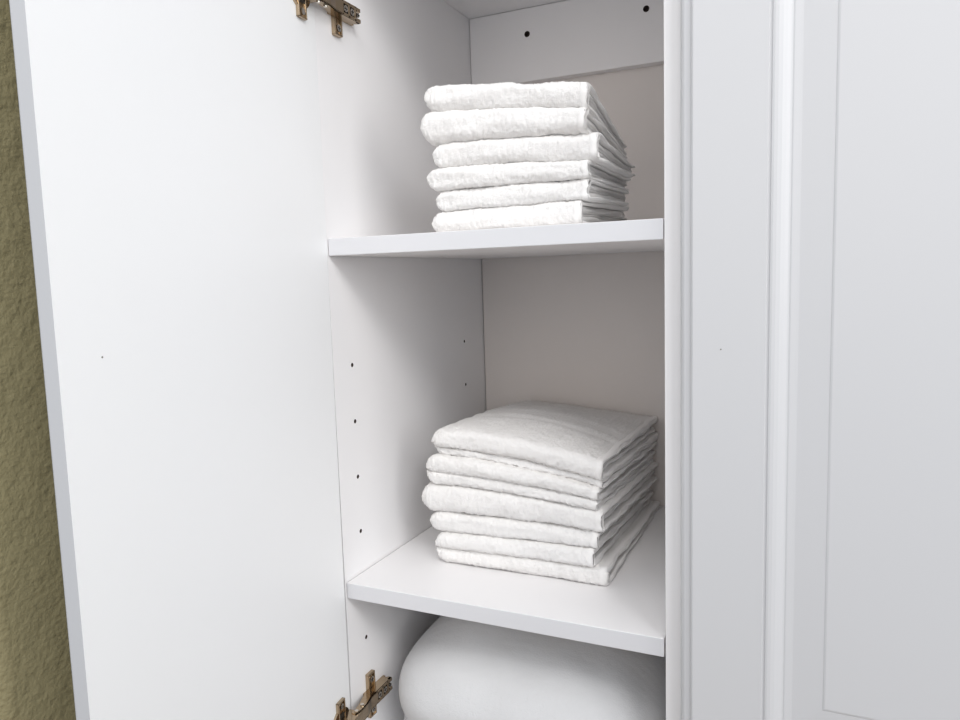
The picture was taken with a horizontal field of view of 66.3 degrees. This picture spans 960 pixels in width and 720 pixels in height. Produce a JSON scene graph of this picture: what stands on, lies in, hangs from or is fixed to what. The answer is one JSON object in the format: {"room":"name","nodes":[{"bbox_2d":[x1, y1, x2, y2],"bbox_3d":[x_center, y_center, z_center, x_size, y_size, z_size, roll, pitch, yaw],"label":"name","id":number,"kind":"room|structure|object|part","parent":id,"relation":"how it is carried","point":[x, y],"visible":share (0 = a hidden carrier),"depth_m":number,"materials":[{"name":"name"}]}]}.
{"room":"bedroom","nodes":[
{"label":"bedroom","id":0,"kind":"room"},
{"bbox_2d":[0,0,75,719],"bbox_3d":[-0.912,-0.075,1.181,1.500,2.750,0.731,1,7,25],"label":"wall","id":1,"kind":"structure","parent":0,"point":[36,682],"depth_m":0.58,"materials":[{"name":"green paint"}]},
{"bbox_3d":[1.068,-0.082,0.696,2.500,2.750,0.060,1,7,25],"label":"wall","id":2,"kind":"structure","parent":0,"visible":0},
{"bbox_2d":[9,0,680,719],"bbox_3d":[-0.029,-0.134,0.745,0.466,1.270,0.742,1,7,25],"label":"linen cabinet","id":3,"kind":"object","parent":2,"relation":"attached to","point":[258,329],"visible":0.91,"depth_m":0.69,"materials":[{"name":"white wood"}]},
{"bbox_3d":[-0.223,-0.114,0.618,0.014,1.268,0.347,0,7,19],"label":"door","id":4,"kind":"part","parent":3,"relation":"part of","materials":[{"name":"white wood"}]},
{"bbox_2d":[293,0,309,20],"bbox_3d":[-0.176,-0.363,0.721,0.004,0.054,0.035,0,7,19],"label":"hinge","id":5,"kind":"object","parent":3,"relation":"on","point":[301,8],"depth_m":0.72,"materials":[{"name":"metal"}]},
{"bbox_3d":[-0.150,-0.369,0.765,0.013,0.015,0.081,1,7,21],"label":"hinge arm","id":6,"kind":"part","parent":3,"relation":"part of","materials":[{"name":"silver metal"}]},
{"bbox_3d":[-0.149,-0.372,0.786,0.005,0.054,0.044,1,7,25],"label":"mounting plate","id":7,"kind":"part","parent":3,"relation":"part of","materials":[{"name":"silver metal"}]},
{"bbox_2d":[334,697,348,719],"bbox_3d":[-0.152,0.400,0.808,0.004,0.054,0.035,0,7,19],"label":"hinge","id":8,"kind":"object","parent":3,"relation":"on","point":[341,704],"depth_m":0.81,"materials":[{"name":"metal"}]},
{"bbox_3d":[-0.126,0.394,0.852,0.013,0.015,0.081,1,7,21],"label":"hinge arm","id":9,"kind":"part","parent":3,"relation":"part of","materials":[{"name":"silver metal"}]},
{"bbox_3d":[-0.124,0.392,0.873,0.005,0.054,0.044,1,7,25],"label":"mounting plate","id":10,"kind":"part","parent":3,"relation":"part of","materials":[{"name":"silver metal"}]},
{"bbox_3d":[-0.085,-0.156,0.958,0.016,1.270,0.400,1,7,25],"label":"panel","id":11,"kind":"part","parent":3,"relation":"part of","materials":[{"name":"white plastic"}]},
{"bbox_2d":[328,218,663,258],"bbox_3d":[0.079,-0.138,0.877,0.350,0.018,0.386,1,7,25],"label":"shelf","id":12,"kind":"object","parent":3,"relation":"attached to","point":[644,238],"depth_m":0.73,"materials":[{"name":"white wood"}]},
{"bbox_3d":[0.068,-0.483,0.838,0.351,0.018,0.386,1,7,25],"label":"panel","id":13,"kind":"part","parent":3,"relation":"part of","materials":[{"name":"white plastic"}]},
{"bbox_2d":[347,506,665,656],"bbox_3d":[0.091,0.238,0.920,0.349,0.018,0.386,1,7,25],"label":"shelf","id":14,"kind":"object","parent":3,"relation":"attached to","point":[628,613],"depth_m":0.78,"materials":[{"name":"white wood"}]},
{"bbox_2d":[432,200,628,231],"bbox_3d":[0.062,-0.154,0.807,0.164,0.034,0.197,1,7,25],"label":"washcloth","id":15,"kind":"object","parent":3,"relation":"on","point":[577,211],"visible":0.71,"depth_m":0.72,"materials":[{"name":"white fabric"}]},
{"bbox_2d":[435,178,628,211],"bbox_3d":[0.061,-0.171,0.788,0.166,0.025,0.162,1,7,25],"label":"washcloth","id":16,"kind":"object","parent":15,"relation":"on","point":[589,190],"visible":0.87,"depth_m":0.72,"materials":[{"name":"white fabric"}]},
{"bbox_2d":[427,160,630,191],"bbox_3d":[0.056,-0.190,0.784,0.175,0.027,0.162,1,7,25],"label":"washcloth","id":17,"kind":"object","parent":16,"relation":"on","point":[485,175],"visible":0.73,"depth_m":0.72,"materials":[{"name":"white fabric"}]},
{"bbox_2d":[432,132,635,177],"bbox_3d":[0.060,-0.210,0.775,0.176,0.034,0.150,1,7,25],"label":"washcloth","id":18,"kind":"object","parent":17,"relation":"on","point":[594,147],"visible":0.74,"depth_m":0.71,"materials":[{"name":"white fabric"}]},
{"bbox_2d":[420,107,627,158],"bbox_3d":[0.051,-0.231,0.778,0.178,0.053,0.159,1,7,25],"label":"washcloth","id":19,"kind":"object","parent":18,"relation":"on","point":[438,128],"visible":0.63,"depth_m":0.71,"materials":[{"name":"white fabric"}]},
{"bbox_2d":[424,81,626,154],"bbox_3d":[0.052,-0.250,0.772,0.174,0.065,0.152,1,7,25],"label":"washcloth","id":20,"kind":"object","parent":19,"relation":"on","point":[562,94],"visible":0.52,"depth_m":0.71,"materials":[{"name":"white fabric"}]},
{"bbox_2d":[399,616,665,719],"bbox_3d":[0.098,0.370,0.932,0.334,0.181,0.366,1,7,25],"label":"pillow","id":21,"kind":"object","parent":3,"relation":"on","point":[458,669],"visible":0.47,"depth_m":0.80,"materials":[{"name":"white fabric"}]},
{"bbox_2d":[435,498,659,585],"bbox_3d":[0.100,0.205,0.951,0.211,0.044,0.291,1,7,25],"label":"hand towel","id":22,"kind":"object","parent":3,"relation":"on","point":[598,566],"visible":0.48,"depth_m":0.83,"materials":[{"name":"white fabric"}]},
{"bbox_2d":[430,484,652,547],"bbox_3d":[0.092,0.183,0.952,0.209,0.044,0.286,1,7,25],"label":"hand towel","id":23,"kind":"object","parent":22,"relation":"on","point":[494,526],"visible":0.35,"depth_m":0.83,"materials":[{"name":"white fabric"}]},
{"bbox_2d":[422,462,657,531],"bbox_3d":[0.091,0.156,0.950,0.222,0.056,0.294,1,7,25],"label":"hand towel","id":24,"kind":"object","parent":23,"relation":"on","point":[437,497],"visible":0.44,"depth_m":0.83,"materials":[{"name":"white fabric"}]},
{"bbox_2d":[426,447,654,510],"bbox_3d":[0.090,0.128,0.944,0.211,0.065,0.294,1,7,25],"label":"hand towel","id":25,"kind":"object","parent":24,"relation":"on","point":[442,469],"visible":0.53,"depth_m":0.82,"materials":[{"name":"white fabric"}]},
{"bbox_2d":[431,400,658,487],"bbox_3d":[0.097,0.098,0.943,0.207,0.074,0.297,1,7,25],"label":"hand towel","id":26,"kind":"object","parent":25,"relation":"on","point":[593,446],"visible":1,"depth_m":0.84,"materials":[{"name":"white fabric"}]},
{"bbox_3d":[0.148,-0.445,1.011,0.350,0.100,0.016,1,7,25],"label":"hanging rail","id":27,"kind":"part","parent":3,"relation":"part of","materials":[{"name":"white wood"}]},
{"bbox_3d":[0.162,-0.175,1.052,0.349,1.270,0.006,1,7,25],"label":"panel","id":28,"kind":"part","parent":3,"relation":"part of","materials":[{"name":"white wood"}]},
{"bbox_3d":[0.247,-0.149,0.803,0.014,1.270,0.400,1,7,25],"label":"panel","id":29,"kind":"part","parent":3,"relation":"part of","materials":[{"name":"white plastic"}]},
{"bbox_2d":[681,0,959,719],"bbox_3d":[0.426,-0.144,0.709,0.390,1.270,0.420,1,7,25],"label":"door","id":30,"kind":"structure","parent":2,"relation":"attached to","point":[820,139],"depth_m":0.57,"materials":[{"name":"white wood"}]}
]}

